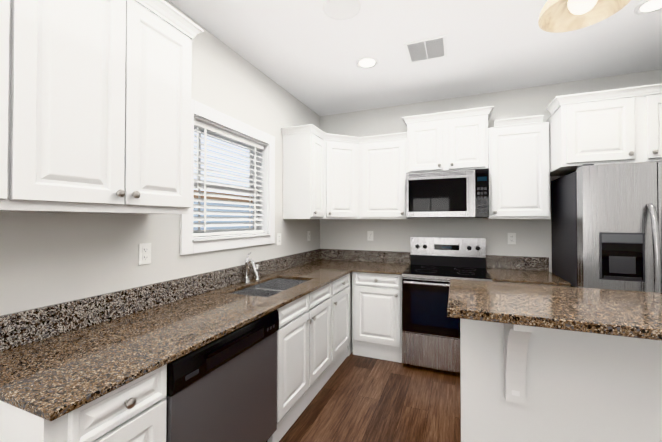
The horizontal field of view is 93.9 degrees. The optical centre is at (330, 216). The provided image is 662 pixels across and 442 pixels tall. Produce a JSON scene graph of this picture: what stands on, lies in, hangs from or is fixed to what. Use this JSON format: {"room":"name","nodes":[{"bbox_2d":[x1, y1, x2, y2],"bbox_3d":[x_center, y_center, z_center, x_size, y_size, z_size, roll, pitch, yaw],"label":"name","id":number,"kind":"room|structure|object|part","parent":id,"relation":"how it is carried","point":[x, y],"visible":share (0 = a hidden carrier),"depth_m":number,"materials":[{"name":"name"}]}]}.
{"room":"kitchen","nodes":[
{"label":"kitchen","id":0,"kind":"room"},
{"bbox_2d":[0,0,319,315],"bbox_3d":[-1.485,0.050,0.860,0.160,2.747,7.081,0,-1,22],"label":"wall","id":1,"kind":"structure","parent":0,"point":[47,259],"depth_m":1.76,"materials":[{"name":"white paint"}]},
{"bbox_2d":[0,0,19,211],"bbox_3d":[-1.289,-0.522,0.701,0.323,0.999,0.721,0,-1,22],"label":"upper cabinet","id":2,"kind":"object","parent":1,"relation":"attached to","point":[9,9],"depth_m":0.98,"materials":[{"name":"white wood"}]},
{"bbox_2d":[20,0,195,213],"bbox_3d":[-1.018,-0.515,1.368,0.323,0.999,0.719,0,-1,22],"label":"upper cabinet","id":3,"kind":"object","parent":1,"relation":"attached to","point":[95,106],"depth_m":1.24,"materials":[{"name":"white wood"}]},
{"bbox_2d":[138,243,150,264],"bbox_3d":[-1.040,0.209,1.730,0.008,0.116,0.072,0,-1,22],"label":"electrical outlet","id":4,"kind":"object","parent":1,"relation":"attached to","point":[144,257],"visible":1,"depth_m":1.73,"materials":[{"name":"white plastic"}]},
{"bbox_2d":[180,99,274,254],"bbox_3d":[-0.811,-0.258,2.478,0.194,1.014,1.074,0,-1,22],"label":"window","id":5,"kind":"structure","parent":1,"relation":"in","point":[190,243],"depth_m":2.48,"materials":[{"name":"white wood"}]},
{"bbox_3d":[-0.872,-0.258,2.503,0.058,0.802,0.862,0,-1,22],"label":"window sash","id":6,"kind":"part","parent":5,"relation":"part of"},
{"bbox_2d":[193,119,263,236],"bbox_3d":[-0.802,-0.259,2.474,0.066,0.800,0.846,0,-1,22],"label":"window blinds","id":7,"kind":"object","parent":5,"relation":"attached to","point":[204,127],"visible":0.81,"depth_m":2.40,"materials":[{"name":"white plastic"}]},
{"bbox_2d":[277,233,280,244],"bbox_3d":[-0.508,0.224,3.038,0.008,0.116,0.072,0,-1,22],"label":"electrical outlet","id":8,"kind":"object","parent":1,"relation":"attached to","point":[278,238],"visible":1,"depth_m":3.03,"materials":[{"name":"white plastic"}]},
{"bbox_2d":[307,231,309,240],"bbox_3d":[-0.260,0.231,3.651,0.008,0.116,0.072,0,-1,22],"label":"electrical outlet","id":9,"kind":"object","parent":1,"relation":"attached to","point":[308,235],"visible":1,"depth_m":3.63,"materials":[{"name":"white plastic"}]},
{"bbox_2d":[281,124,360,218],"bbox_3d":[-0.097,-0.425,3.230,0.628,0.904,0.600,0,-1,22],"label":"upper cabinet","id":10,"kind":"object","parent":1,"relation":"attached to","point":[330,176],"depth_m":3.18,"materials":[{"name":"white wood"}]},
{"bbox_2d":[279,351,460,441],"bbox_3d":[0.159,1.426,0.198,3.773,0.100,7.121,0,-1,22],"label":"floor","id":11,"kind":"structure","parent":0,"point":[357,398],"depth_m":2.28,"materials":[{"name":"brown wood"}]},
{"bbox_2d":[0,364,166,441],"bbox_3d":[-0.959,0.961,1.097,0.621,0.852,0.375,0,-1,22],"label":"base cabinet","id":12,"kind":"object","parent":11,"relation":"on","point":[135,411],"depth_m":0.96,"materials":[{"name":"white wood"}]},
{"bbox_2d":[166,309,278,441],"bbox_3d":[-0.735,0.969,1.610,0.638,0.847,0.738,0,-1,22],"label":"dishwasher","id":13,"kind":"object","parent":11,"relation":"on","point":[223,388],"visible":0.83,"depth_m":1.45,"materials":[{"name":"grey metal"}]},
{"bbox_2d":[277,272,351,383],"bbox_3d":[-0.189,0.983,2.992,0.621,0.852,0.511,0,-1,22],"label":"base cabinet","id":14,"kind":"object","parent":11,"relation":"on","point":[314,342],"depth_m":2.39,"materials":[{"name":"white wood"}]},
{"bbox_2d":[0,249,363,420],"bbox_3d":[-0.424,0.471,2.374,0.660,0.155,3.146,0,-1,22],"label":"countertop","id":15,"kind":"structure","parent":14,"relation":"on","point":[59,360],"depth_m":1.35,"materials":[{"name":"stone"}]},
{"bbox_2d":[244,252,259,282],"bbox_3d":[-0.598,0.407,2.472,0.195,0.240,0.248,0,-1,22],"label":"faucet","id":16,"kind":"object","parent":15,"relation":"on","point":[248,261],"visible":1,"depth_m":2.46,"materials":[{"name":"silver metal"}]},
{"bbox_2d":[231,278,308,296],"bbox_3d":[-0.447,0.650,2.385,0.408,0.200,0.732,0,-1,22],"label":"sink basin","id":17,"kind":"object","parent":15,"relation":"in","point":[269,288],"visible":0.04,"depth_m":2.59,"materials":[{"name":"silver metal"}]},
{"bbox_2d":[352,272,401,362],"bbox_3d":[0.554,0.986,3.314,0.507,0.851,0.652,0,-1,22],"label":"base cabinet","id":18,"kind":"object","parent":11,"relation":"on","point":[376,315],"visible":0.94,"depth_m":3.04,"materials":[{"name":"white wood"}]},
{"bbox_2d":[356,250,409,274],"bbox_3d":[0.571,0.481,3.314,0.477,0.155,0.656,0,-1,22],"label":"countertop","id":19,"kind":"structure","parent":18,"relation":"on","point":[382,262],"depth_m":3.55,"materials":[{"name":"stone"}]},
{"bbox_2d":[402,237,491,372],"bbox_3d":[1.123,0.816,3.024,0.754,1.185,0.749,0,-1,22],"label":"range oven","id":20,"kind":"object","parent":11,"relation":"on","point":[430,334],"visible":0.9,"depth_m":2.83,"materials":[{"name":"grey metal"}]},
{"bbox_2d":[492,281,570,286],"bbox_3d":[1.758,0.981,2.825,0.553,0.851,0.652,0,-1,22],"label":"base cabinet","id":21,"kind":"object","parent":11,"relation":"on","point":[530,283],"visible":0.02,"depth_m":2.57,"materials":[{"name":"white"}]},
{"bbox_2d":[486,255,570,285],"bbox_3d":[1.755,0.476,2.838,0.553,0.155,0.647,0,-1,22],"label":"countertop","id":22,"kind":"structure","parent":21,"relation":"on","point":[525,269],"depth_m":3.02,"materials":[{"name":"stone"}]},
{"bbox_2d":[460,319,661,441],"bbox_3d":[1.419,0.885,1.139,1.734,1.004,0.520,0,-1,22],"label":"base cabinet","id":23,"kind":"object","parent":11,"relation":"on","point":[544,363],"depth_m":1.32,"materials":[{"name":"white"}]},
{"bbox_2d":[447,279,661,342],"bbox_3d":[1.385,0.364,1.129,1.784,0.034,0.635,0,-1,22],"label":"countertop","id":24,"kind":"structure","parent":23,"relation":"on","point":[588,311],"depth_m":1.19,"materials":[{"name":"brown stone"}]},
{"bbox_2d":[551,162,661,292],"bbox_3d":[2.384,0.509,2.411,0.895,1.785,0.906,0,-1,22],"label":"refrigerator","id":25,"kind":"object","parent":11,"relation":"on","point":[606,226],"visible":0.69,"depth_m":2.19,"materials":[{"name":"grey metal"}]},
{"bbox_2d":[168,0,661,115],"bbox_3d":[0.159,-1.391,0.231,3.773,0.120,7.121,0,-1,22],"label":"ceiling","id":26,"kind":"structure","parent":0,"point":[309,53],"depth_m":2.38,"materials":[{"name":"white paint"}]},
{"bbox_2d":[323,0,360,19],"bbox_3d":[0.068,-1.307,1.937,0.236,0.008,0.236,0,-1,22],"label":"ceiling speaker","id":27,"kind":"object","parent":26,"relation":"attached to","point":[340,9],"visible":1,"depth_m":1.94,"materials":[{"name":"white"}]},
{"bbox_2d":[356,57,377,68],"bbox_3d":[0.304,-1.298,2.619,0.190,0.010,0.190,0,-1,22],"label":"recessed light","id":28,"kind":"object","parent":26,"relation":"in","point":[366,62],"visible":1,"depth_m":2.61,"materials":[{"name":"white plastic"}]},
{"bbox_2d":[404,34,446,63],"bbox_3d":[0.746,-1.302,2.422,0.300,0.008,0.315,0,-1,22],"label":"ceiling vent","id":29,"kind":"object","parent":26,"relation":"in","point":[430,48],"visible":1,"depth_m":2.41,"materials":[{"name":"white metal"}]},
{"bbox_2d":[538,0,630,32],"bbox_3d":[0.962,-1.050,1.184,0.284,0.540,0.284,0,-1,22],"label":"pendant light","id":30,"kind":"object","parent":26,"relation":"hanging from","point":[556,16],"visible":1,"depth_m":1.26,"materials":[{"name":"white glass"}]},
{"bbox_3d":[0.962,-0.828,1.182,0.092,0.097,0.092,0,-1,22],"label":"bulb","id":31,"kind":"part","parent":30,"relation":"part of","materials":[{"name":"white glass"}]},
{"bbox_2d":[634,0,661,14],"bbox_3d":[1.999,-1.306,1.907,0.190,0.010,0.190,0,-1,22],"label":"recessed light","id":32,"kind":"object","parent":26,"relation":"in","point":[647,7],"visible":1,"depth_m":1.94,"materials":[{"name":"white"}]},
{"bbox_2d":[320,69,661,272],"bbox_3d":[1.528,0.079,3.371,3.533,2.747,0.160,0,-1,22],"label":"wall","id":33,"kind":"structure","parent":0,"point":[533,237],"depth_m":3.33,"materials":[{"name":"white paint"}]},
{"bbox_2d":[367,231,372,240],"bbox_3d":[0.472,0.231,3.707,0.072,0.116,0.008,0,-1,22],"label":"electrical outlet","id":34,"kind":"object","parent":33,"relation":"attached to","point":[369,235],"visible":1,"depth_m":3.71,"materials":[{"name":"white plastic"}]},
{"bbox_2d":[361,132,410,218],"bbox_3d":[0.320,-0.421,3.582,1.136,0.904,0.366,0,-1,22],"label":"upper cabinet","id":35,"kind":"object","parent":33,"relation":"attached to","point":[383,157],"depth_m":3.33,"materials":[{"name":"white wood"}]},
{"bbox_2d":[402,106,493,172],"bbox_3d":[1.203,-0.743,3.233,0.856,0.594,0.354,0,-1,22],"label":"upper cabinet","id":36,"kind":"object","parent":33,"relation":"attached to","point":[450,140],"visible":0.98,"depth_m":3.10,"materials":[{"name":"white wood"}]},
{"bbox_2d":[406,168,488,217],"bbox_3d":[1.187,-0.216,3.184,0.752,0.454,0.444,0,-1,22],"label":"microwave","id":37,"kind":"object","parent":36,"relation":"attached to","point":[451,194],"visible":1,"depth_m":3.00,"materials":[{"name":"grey metal"}]},
{"bbox_2d":[508,233,515,243],"bbox_3d":[1.841,0.225,3.151,0.072,0.116,0.008,0,-1,22],"label":"electrical outlet","id":38,"kind":"object","parent":33,"relation":"attached to","point":[511,238],"visible":1,"depth_m":3.15,"materials":[{"name":"white plastic"}]},
{"bbox_2d":[486,115,549,218],"bbox_3d":[1.788,-0.442,2.992,0.492,0.932,0.354,0,-1,22],"label":"upper cabinet","id":39,"kind":"object","parent":33,"relation":"attached to","point":[519,164],"visible":1,"depth_m":2.86,"materials":[{"name":"white wood"}]},
{"bbox_2d":[546,83,661,175],"bbox_3d":[2.385,-0.676,2.577,1.015,0.554,0.679,0,-1,22],"label":"upper cabinet","id":40,"kind":"object","parent":33,"relation":"attached to","point":[618,126],"visible":1,"depth_m":2.36,"materials":[{"name":"white wood"}]},
{"label":"outside","id":41,"kind":"structure","parent":0,"visible":0},
{"bbox_2d":[193,132,252,229],"bbox_3d":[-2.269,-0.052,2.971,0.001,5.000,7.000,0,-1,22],"label":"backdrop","id":42,"kind":"structure","parent":41,"point":[223,165],"depth_m":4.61,"materials":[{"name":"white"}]}
]}

